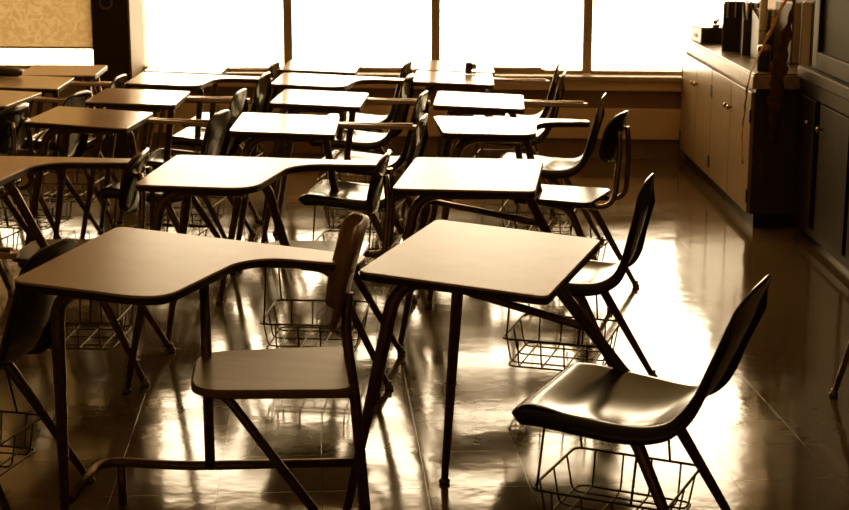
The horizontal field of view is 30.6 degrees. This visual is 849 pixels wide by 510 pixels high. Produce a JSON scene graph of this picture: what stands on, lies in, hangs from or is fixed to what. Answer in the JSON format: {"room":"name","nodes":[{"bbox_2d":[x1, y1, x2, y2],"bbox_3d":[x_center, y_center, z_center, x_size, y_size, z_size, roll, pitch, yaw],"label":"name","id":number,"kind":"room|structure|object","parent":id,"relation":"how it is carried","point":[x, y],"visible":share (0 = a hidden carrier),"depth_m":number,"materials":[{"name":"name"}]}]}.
{"room":"classroom","nodes":[
{"label":"classroom","id":0,"kind":"room"},
{"bbox_2d":[31,80,684,157],"bbox_3d":[-1.100,-2.189,10.393,7.046,3.000,0.199,1,13,5],"label":"wall","id":1,"kind":"structure","parent":0,"point":[68,91],"depth_m":10.67,"materials":[{"name":"paint"}]},
{"bbox_2d":[0,64,56,68],"bbox_3d":[-2.917,-2.271,10.521,1.378,1.998,0.080,1,13,5],"label":"window","id":2,"kind":"structure","parent":1,"relation":"in","point":[20,66],"depth_m":10.70,"materials":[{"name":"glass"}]},
{"bbox_2d":[0,0,92,48],"bbox_3d":[-2.914,-2.311,10.429,1.343,1.838,0.057,1,13,5],"label":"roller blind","id":3,"kind":"object","parent":1,"relation":"attached to","point":[24,24],"visible":0.87,"depth_m":10.59,"materials":[{"name":"fabric"}]},
{"bbox_2d":[99,0,112,9],"bbox_3d":[-2.075,-1.643,10.092,0.090,0.090,0.014,0,13,0],"label":"dial","id":4,"kind":"object","parent":1,"relation":"attached to","point":[104,4],"visible":1,"depth_m":10.09,"materials":[{"name":"black plastic"}]},
{"bbox_2d":[90,0,130,157],"bbox_3d":[-2.057,-2.163,10.281,0.243,3.000,0.621,0,13,0],"label":"trim","id":5,"kind":"structure","parent":1,"relation":"attached to","point":[110,33],"depth_m":10.15,"materials":[{"name":"paint"}]},
{"bbox_2d":[127,0,147,152],"bbox_3d":[-1.929,-2.162,10.275,0.012,3.000,0.591,0,13,0],"label":"trim","id":6,"kind":"structure","parent":1,"relation":"attached to","point":[138,59],"depth_m":10.39,"materials":[{"name":"beige paint"}]},
{"bbox_2d":[144,0,287,69],"bbox_3d":[-1.440,-2.241,10.392,1.041,1.998,0.080,1,13,5],"label":"window","id":7,"kind":"structure","parent":1,"relation":"in","point":[285,29],"depth_m":10.49,"materials":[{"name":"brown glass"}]},
{"bbox_2d":[20,69,681,81],"bbox_3d":[-0.600,-1.229,10.514,6.050,0.030,0.299,1,13,5],"label":"trim","id":8,"kind":"structure","parent":1,"relation":"attached to","point":[584,76],"depth_m":10.26,"materials":[{"name":"paint"}]},
{"bbox_2d":[287,0,435,72],"bbox_3d":[-0.425,-2.221,10.302,1.011,1.998,0.080,1,13,5],"label":"window","id":9,"kind":"structure","parent":1,"relation":"in","point":[289,2],"depth_m":10.43,"materials":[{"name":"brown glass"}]},
{"bbox_2d":[436,0,588,73],"bbox_3d":[0.580,-2.200,10.214,1.021,1.998,0.080,1,13,5],"label":"window","id":10,"kind":"structure","parent":1,"relation":"in","point":[583,69],"depth_m":10.35,"materials":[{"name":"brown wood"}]},
{"bbox_2d":[587,0,791,74],"bbox_3d":[1.742,-2.177,10.112,1.328,1.998,0.080,1,13,5],"label":"window","id":11,"kind":"structure","parent":1,"relation":"in","point":[590,8],"depth_m":10.32,"materials":[{"name":"brown wood"}]},
{"bbox_2d":[0,149,848,509],"bbox_3d":[-1.100,0.774,4.382,7.000,0.100,14.200,0,13,0],"label":"floor","id":12,"kind":"structure","parent":0,"point":[773,437],"depth_m":5.57,"materials":[{"name":"tile"}]},
{"bbox_2d":[0,102,35,295],"bbox_3d":[-2.174,-0.281,6.950,0.936,0.813,0.565,1,13,4],"label":"student desk","id":13,"kind":"object","parent":12,"relation":"on","point":[13,131],"visible":0.81,"depth_m":6.83,"materials":[{"name":"laminate"}]},
{"bbox_2d":[0,191,23,260],"bbox_3d":[-2.041,-0.140,6.971,0.362,0.305,0.352,3,13,12],"label":"basket","id":14,"kind":"object","parent":13,"relation":"on","point":[4,196],"depth_m":7.07,"materials":[{"name":"brown metal"}]},
{"bbox_2d":[0,237,94,509],"bbox_3d":[-1.614,0.326,4.373,1.268,0.778,0.625,1,13,5],"label":"student desk","id":15,"kind":"object","parent":12,"relation":"on","point":[27,331],"visible":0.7,"depth_m":4.29,"materials":[{"name":"laminate"}]},
{"bbox_2d":[0,366,41,476],"bbox_3d":[-1.325,0.455,4.399,0.362,0.291,0.352,3,13,14],"label":"basket","id":16,"kind":"object","parent":15,"relation":"on","point":[12,372],"depth_m":4.50,"materials":[{"name":"brown metal"}]},
{"bbox_2d":[0,90,104,238],"bbox_3d":[-2.054,-0.435,7.705,0.836,0.777,0.555,1,13,5],"label":"student desk","id":17,"kind":"object","parent":12,"relation":"on","point":[78,142],"visible":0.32,"depth_m":7.70,"materials":[{"name":"laminate"}]},
{"bbox_2d":[0,170,76,229],"bbox_3d":[-1.971,-0.305,7.726,0.362,0.291,0.352,3,13,13],"label":"basket","id":18,"kind":"object","parent":17,"relation":"on","point":[68,184],"depth_m":7.72,"materials":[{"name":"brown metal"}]},
{"bbox_2d":[12,65,117,206],"bbox_3d":[-2.075,-0.696,8.928,0.554,0.742,0.555,-1,13,-4],"label":"table","id":19,"kind":"object","parent":12,"relation":"on","point":[86,73],"visible":0.35,"depth_m":8.80,"materials":[{"name":"laminate"}]},
{"bbox_2d":[0,74,137,225],"bbox_3d":[-2.004,-0.586,8.366,0.836,0.777,0.555,-1,13,-3],"label":"student desk","id":20,"kind":"object","parent":12,"relation":"on","point":[54,85],"visible":0.36,"depth_m":8.27,"materials":[{"name":"laminate"}]},
{"bbox_2d":[0,67,21,76],"bbox_3d":[-2.268,-0.996,8.433,0.151,0.054,0.090,-2,13,-10],"label":"pouch","id":21,"kind":"object","parent":20,"relation":"on","point":[4,71],"visible":1,"depth_m":8.40,"materials":[{"name":"brown fabric"}]},
{"bbox_2d":[41,148,104,202],"bbox_3d":[-1.920,-0.459,8.398,0.362,0.291,0.352,1,13,5],"label":"basket","id":22,"kind":"object","parent":20,"relation":"on","point":[86,171],"depth_m":8.29,"materials":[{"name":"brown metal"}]},
{"bbox_2d":[0,147,175,386],"bbox_3d":[-1.462,0.017,5.646,1.020,0.813,0.625,0,13,0],"label":"student desk","id":23,"kind":"object","parent":12,"relation":"on","point":[12,168],"visible":0.52,"depth_m":5.61,"materials":[{"name":"laminate"}]},
{"bbox_2d":[22,265,133,349],"bbox_3d":[-1.270,0.156,5.677,0.377,0.305,0.368,0,13,0],"label":"basket","id":24,"kind":"object","parent":23,"relation":"on","point":[115,323],"depth_m":5.56,"materials":[{"name":"brown metal"}]},
{"bbox_2d":[21,106,241,293],"bbox_3d":[-1.328,-0.272,6.990,0.942,0.777,0.538,1,13,4],"label":"student desk","id":25,"kind":"object","parent":12,"relation":"on","point":[65,120],"visible":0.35,"depth_m":6.86,"materials":[{"name":"laminate"}]},
{"bbox_2d":[113,198,210,236],"bbox_3d":[-1.192,-0.142,7.013,0.362,0.291,0.352,3,13,11],"label":"basket","id":26,"kind":"object","parent":25,"relation":"on","point":[169,209],"depth_m":7.02,"materials":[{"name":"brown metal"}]},
{"bbox_2d":[80,88,255,238],"bbox_3d":[-1.283,-0.442,7.734,0.836,0.777,0.555,0,13,0],"label":"student desk","id":27,"kind":"object","parent":12,"relation":"on","point":[141,100],"visible":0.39,"depth_m":7.64,"materials":[{"name":"laminate"}]},
{"bbox_2d":[145,171,226,227],"bbox_3d":[-1.199,-0.314,7.763,0.362,0.291,0.352,2,13,7],"label":"basket","id":28,"kind":"object","parent":27,"relation":"on","point":[206,200],"depth_m":7.64,"materials":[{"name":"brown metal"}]},
{"bbox_2d":[14,211,370,509],"bbox_3d":[-0.542,0.323,4.183,0.864,0.871,0.680,3,13,12],"label":"student desk","id":29,"kind":"object","parent":12,"relation":"on","point":[121,265],"visible":0.99,"depth_m":4.10,"materials":[{"name":"laminate"}]},
{"bbox_2d":[117,72,272,222],"bbox_3d":[-1.236,-0.613,8.482,0.831,0.777,0.555,0,13,-1],"label":"student desk","id":30,"kind":"object","parent":12,"relation":"on","point":[189,136],"visible":0.4,"depth_m":8.38,"materials":[{"name":"beige laminate"}]},
{"bbox_2d":[178,145,236,198],"bbox_3d":[-1.155,-0.484,8.511,0.362,0.291,0.352,2,13,7],"label":"basket","id":31,"kind":"object","parent":30,"relation":"on","point":[178,145],"depth_m":8.38,"materials":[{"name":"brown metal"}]},
{"bbox_2d":[145,60,286,194],"bbox_3d":[-1.244,-0.750,9.083,0.836,0.777,0.555,0,13,-1],"label":"student desk","id":32,"kind":"object","parent":12,"relation":"on","point":[160,66],"visible":0.3,"depth_m":9.05,"materials":[{"name":"laminate"}]},
{"bbox_2d":[122,149,405,393],"bbox_3d":[-0.563,0.027,5.604,0.953,0.813,0.645,1,13,4],"label":"student desk","id":33,"kind":"object","parent":12,"relation":"on","point":[186,176],"visible":0.7,"depth_m":5.54,"materials":[{"name":"laminate"}]},
{"bbox_2d":[260,267,369,351],"bbox_3d":[-0.395,0.163,5.647,0.366,0.305,0.356,1,13,4],"label":"basket","id":34,"kind":"object","parent":33,"relation":"on","point":[358,324],"depth_m":5.65,"materials":[{"name":"brown metal"}]},
{"bbox_2d":[216,112,428,304],"bbox_3d":[-0.428,-0.231,6.813,0.937,0.777,0.585,0,13,-1],"label":"student desk","id":35,"kind":"object","parent":12,"relation":"on","point":[261,127],"visible":0.7,"depth_m":6.69,"materials":[{"name":"laminate"}]},
{"bbox_2d":[312,205,402,262],"bbox_3d":[-0.299,-0.108,6.862,0.362,0.291,0.352,2,13,9],"label":"basket","id":36,"kind":"object","parent":35,"relation":"on","point":[373,218],"depth_m":6.69,"materials":[{"name":"brown metal"}]},
{"bbox_2d":[260,73,413,224],"bbox_3d":[-0.457,-0.601,8.433,0.831,0.777,0.555,0,13,2],"label":"student desk","id":37,"kind":"object","parent":12,"relation":"on","point":[363,141],"visible":0.64,"depth_m":8.32,"materials":[{"name":"laminate"}]},
{"bbox_2d":[317,146,377,183],"bbox_3d":[-0.375,-0.472,8.458,0.362,0.291,0.352,2,13,10],"label":"basket","id":38,"kind":"object","parent":37,"relation":"on","point":[364,149],"depth_m":8.27,"materials":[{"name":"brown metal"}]},
{"bbox_2d":[261,89,429,242],"bbox_3d":[-0.382,-0.428,7.672,0.836,0.777,0.555,1,13,3],"label":"student desk","id":39,"kind":"object","parent":12,"relation":"on","point":[297,101],"visible":0.49,"depth_m":7.57,"materials":[{"name":"laminate"}]},
{"bbox_2d":[322,171,405,230],"bbox_3d":[-0.298,-0.298,7.697,0.362,0.291,0.352,2,13,10],"label":"basket","id":40,"kind":"object","parent":39,"relation":"on","point":[369,173],"depth_m":7.60,"materials":[{"name":"brown metal"}]},
{"bbox_2d":[280,60,413,176],"bbox_3d":[-0.474,-0.762,9.135,0.836,0.777,0.555,0,13,2],"label":"student desk","id":41,"kind":"object","parent":12,"relation":"on","point":[293,66],"visible":0.47,"depth_m":9.06,"materials":[{"name":"laminate"}]},
{"bbox_2d":[327,130,392,176],"bbox_3d":[-0.390,-0.633,9.160,0.362,0.291,0.352,2,13,10],"label":"basket","id":42,"kind":"object","parent":41,"relation":"on","point":[390,146],"depth_m":9.25,"materials":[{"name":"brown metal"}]},
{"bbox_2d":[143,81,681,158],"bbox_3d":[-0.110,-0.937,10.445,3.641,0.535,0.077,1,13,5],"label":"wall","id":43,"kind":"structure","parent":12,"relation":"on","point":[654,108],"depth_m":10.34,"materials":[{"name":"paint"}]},
{"bbox_2d":[400,71,565,219],"bbox_3d":[0.332,-0.627,8.546,0.926,0.777,0.555,0,13,2],"label":"student desk","id":44,"kind":"object","parent":12,"relation":"on","point":[433,81],"visible":0.38,"depth_m":8.36,"materials":[{"name":"laminate"}]},
{"bbox_2d":[465,62,476,73],"bbox_3d":[0.259,-1.044,8.659,0.064,0.064,0.044,-2,13,-8],"label":"pencil sharpener","id":45,"kind":"object","parent":44,"relation":"on","point":[469,66],"visible":1,"depth_m":8.64,"materials":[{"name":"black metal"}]},
{"bbox_2d":[475,143,482,157],"bbox_3d":[0.461,-0.498,8.570,0.362,0.291,0.352,2,13,9],"label":"basket","id":46,"kind":"object","parent":44,"relation":"on","point":[476,143],"depth_m":8.45,"materials":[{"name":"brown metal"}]},
{"bbox_2d":[411,60,560,197],"bbox_3d":[0.356,-0.763,9.140,0.926,0.777,0.555,0,13,0],"label":"student desk","id":47,"kind":"object","parent":12,"relation":"on","point":[424,65],"visible":0.38,"depth_m":9.11,"materials":[{"name":"laminate"}]},
{"bbox_2d":[473,143,538,157],"bbox_3d":[0.485,-0.634,9.168,0.362,0.291,0.352,2,13,8],"label":"basket","id":48,"kind":"object","parent":47,"relation":"on","point":[536,147],"depth_m":9.34,"materials":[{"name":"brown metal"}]},
{"bbox_2d":[427,91,605,260],"bbox_3d":[0.438,-0.409,7.591,0.926,0.777,0.555,1,13,3],"label":"student desk","id":49,"kind":"object","parent":12,"relation":"on","point":[454,103],"visible":0.63,"depth_m":7.48,"materials":[{"name":"laminate"}]},
{"bbox_2d":[499,178,576,234],"bbox_3d":[0.566,-0.279,7.613,0.362,0.291,0.352,2,13,11],"label":"basket","id":50,"kind":"object","parent":49,"relation":"on","point":[555,181],"depth_m":7.57,"materials":[{"name":"brown metal"}]},
{"bbox_2d":[377,157,657,397],"bbox_3d":[0.341,0.067,5.506,0.990,0.777,0.751,2,13,7],"label":"student desk","id":51,"kind":"object","parent":12,"relation":"on","point":[431,179],"visible":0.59,"depth_m":5.39,"materials":[{"name":"laminate"}]},
{"bbox_2d":[502,295,620,370],"bbox_3d":[0.485,0.221,5.422,0.362,0.291,0.352,4,13,17],"label":"basket","id":52,"kind":"object","parent":51,"relation":"on","point":[581,300],"depth_m":5.40,"materials":[{"name":"brown metal"}]},
{"bbox_2d":[425,110,639,310],"bbox_3d":[0.476,-0.225,6.706,0.983,0.813,0.639,-1,13,-4],"label":"student desk","id":53,"kind":"object","parent":12,"relation":"on","point":[470,130],"visible":0.76,"depth_m":6.61,"materials":[{"name":"laminate"}]},
{"bbox_2d":[514,203,609,260],"bbox_3d":[0.594,-0.092,6.763,0.362,0.305,0.353,5,14,21],"label":"basket","id":54,"kind":"object","parent":53,"relation":"on","point":[565,207],"depth_m":6.59,"materials":[{"name":"brown metal"}]},
{"bbox_2d":[342,220,771,509],"bbox_3d":[0.396,0.364,4.203,1.073,0.778,0.761,6,14,23],"label":"student desk","id":55,"kind":"object","parent":12,"relation":"on","point":[501,266],"visible":1,"depth_m":4.06,"materials":[{"name":"laminate"}]},
{"bbox_2d":[532,428,700,509],"bbox_3d":[0.504,0.539,4.032,0.362,0.291,0.352,6,14,24],"label":"basket","id":56,"kind":"object","parent":55,"relation":"on","point":[641,455],"depth_m":4.08,"materials":[{"name":"brown metal"}]},
{"bbox_2d":[679,51,715,188],"bbox_3d":[2.011,-0.870,9.705,0.698,0.735,1.070,0,13,0],"label":"base cabinet","id":57,"kind":"object","parent":12,"relation":"on","point":[696,74],"visible":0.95,"depth_m":9.64,"materials":[{"name":"beige wood"}]},
{"bbox_2d":[708,68,800,227],"bbox_3d":[2.011,-0.626,8.637,0.698,0.735,1.120,0,13,0],"label":"base cabinet","id":58,"kind":"object","parent":12,"relation":"on","point":[760,190],"visible":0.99,"depth_m":8.15,"materials":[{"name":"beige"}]},
{"bbox_2d":[683,37,812,88],"bbox_3d":[2.044,-1.139,9.051,0.712,0.080,2.225,0,13,0],"label":"countertop","id":59,"kind":"structure","parent":58,"relation":"on","point":[733,64],"depth_m":8.57,"materials":[{"name":"beige laminate"}]},
{"bbox_2d":[690,24,721,42],"bbox_3d":[1.821,-1.397,9.785,0.228,0.097,0.280,-1,13,-4],"label":"box","id":60,"kind":"object","parent":59,"relation":"on","point":[703,33],"visible":0.6,"depth_m":9.65,"materials":[{"name":"paper"}]},
{"bbox_2d":[713,18,719,26],"bbox_3d":[1.830,-1.458,9.718,0.028,0.051,0.102,5,14,20],"label":"stapler","id":61,"kind":"object","parent":60,"relation":"on","point":[716,20],"visible":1,"depth_m":9.68,"materials":[{"name":"black metal"}]},
{"bbox_2d":[721,0,744,50],"bbox_3d":[1.839,-1.371,9.227,0.123,0.295,0.200,3,13,12],"label":"file box","id":62,"kind":"object","parent":59,"relation":"on","point":[732,10],"visible":0.82,"depth_m":9.15,"materials":[{"name":"paper"}]},
{"bbox_2d":[740,0,759,55],"bbox_3d":[1.900,-1.313,8.952,0.130,0.304,0.200,2,13,8],"label":"file box","id":63,"kind":"object","parent":59,"relation":"on","point":[747,7],"visible":0.51,"depth_m":8.88,"materials":[{"name":"paper"}]},
{"bbox_2d":[750,8,774,59],"bbox_3d":[1.920,-1.244,8.701,0.110,0.281,0.200,-1,13,-6],"label":"file box","id":64,"kind":"object","parent":59,"relation":"on","point":[755,12],"visible":0.39,"depth_m":8.70,"materials":[{"name":"cardboard"}]},
{"bbox_2d":[757,0,767,51],"bbox_3d":[1.860,-1.235,8.529,0.048,0.340,0.048,0,13,0],"label":"paper roll","id":65,"kind":"object","parent":59,"relation":"on","point":[763,10],"visible":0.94,"depth_m":8.50,"materials":[{"name":"beige paper"}]},
{"bbox_2d":[757,45,770,71],"bbox_3d":[1.765,-1.024,8.064,0.072,0.136,0.072,0,13,0],"label":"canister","id":66,"kind":"object","parent":59,"relation":"on","point":[763,62],"visible":0.8,"depth_m":8.04,"materials":[{"name":"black metal"}]},
{"bbox_2d":[773,0,801,63],"bbox_3d":[1.989,-1.221,8.490,0.062,0.330,0.222,-3,13,-14],"label":"ring binder","id":67,"kind":"object","parent":59,"relation":"on","point":[794,44],"visible":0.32,"depth_m":8.41,"materials":[{"name":"paper"}]},
{"bbox_2d":[799,0,814,64],"bbox_3d":[2.059,-1.193,8.343,0.062,0.340,0.222,4,13,16],"label":"ring binder","id":68,"kind":"object","parent":59,"relation":"on","point":[808,6],"visible":0.88,"depth_m":8.24,"materials":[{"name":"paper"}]},
{"bbox_2d":[793,0,848,273],"bbox_3d":[2.144,-0.993,6.728,0.512,2.300,2.360,0,13,0],"label":"tall cabinet","id":69,"kind":"object","parent":12,"relation":"on","point":[821,185],"visible":1,"depth_m":7.46,"materials":[{"name":"black wood"}]},
{"bbox_2d":[740,0,787,163],"bbox_3d":[1.766,-1.139,7.840,0.389,1.410,0.112,12,18,42],"label":"paper streamer","id":70,"kind":"object","parent":69,"relation":"hanging from","point":[784,2],"visible":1,"depth_m":7.89},
{"bbox_2d":[767,0,795,143],"bbox_3d":[1.845,-1.273,7.821,0.192,1.440,0.072,2,13,8],"label":"paper streamer","id":71,"kind":"object","parent":69,"relation":"hanging from","point":[778,68],"visible":1,"depth_m":7.91},
{"bbox_2d":[828,342,848,397],"bbox_3d":[1.661,0.084,5.517,0.517,0.740,0.700,0,13,0],"label":"student desk","id":72,"kind":"object","parent":12,"relation":"on","point":[833,394],"visible":1,"depth_m":5.37,"materials":[{"name":"metal"}]},
{"bbox_2d":[768,0,815,40],"bbox_3d":[2.475,-0.737,4.037,0.150,3.000,14.200,0,13,0],"label":"wall","id":73,"kind":"structure","parent":0,"point":[771,3],"depth_m":10.63,"materials":[{"name":"beige paint"}]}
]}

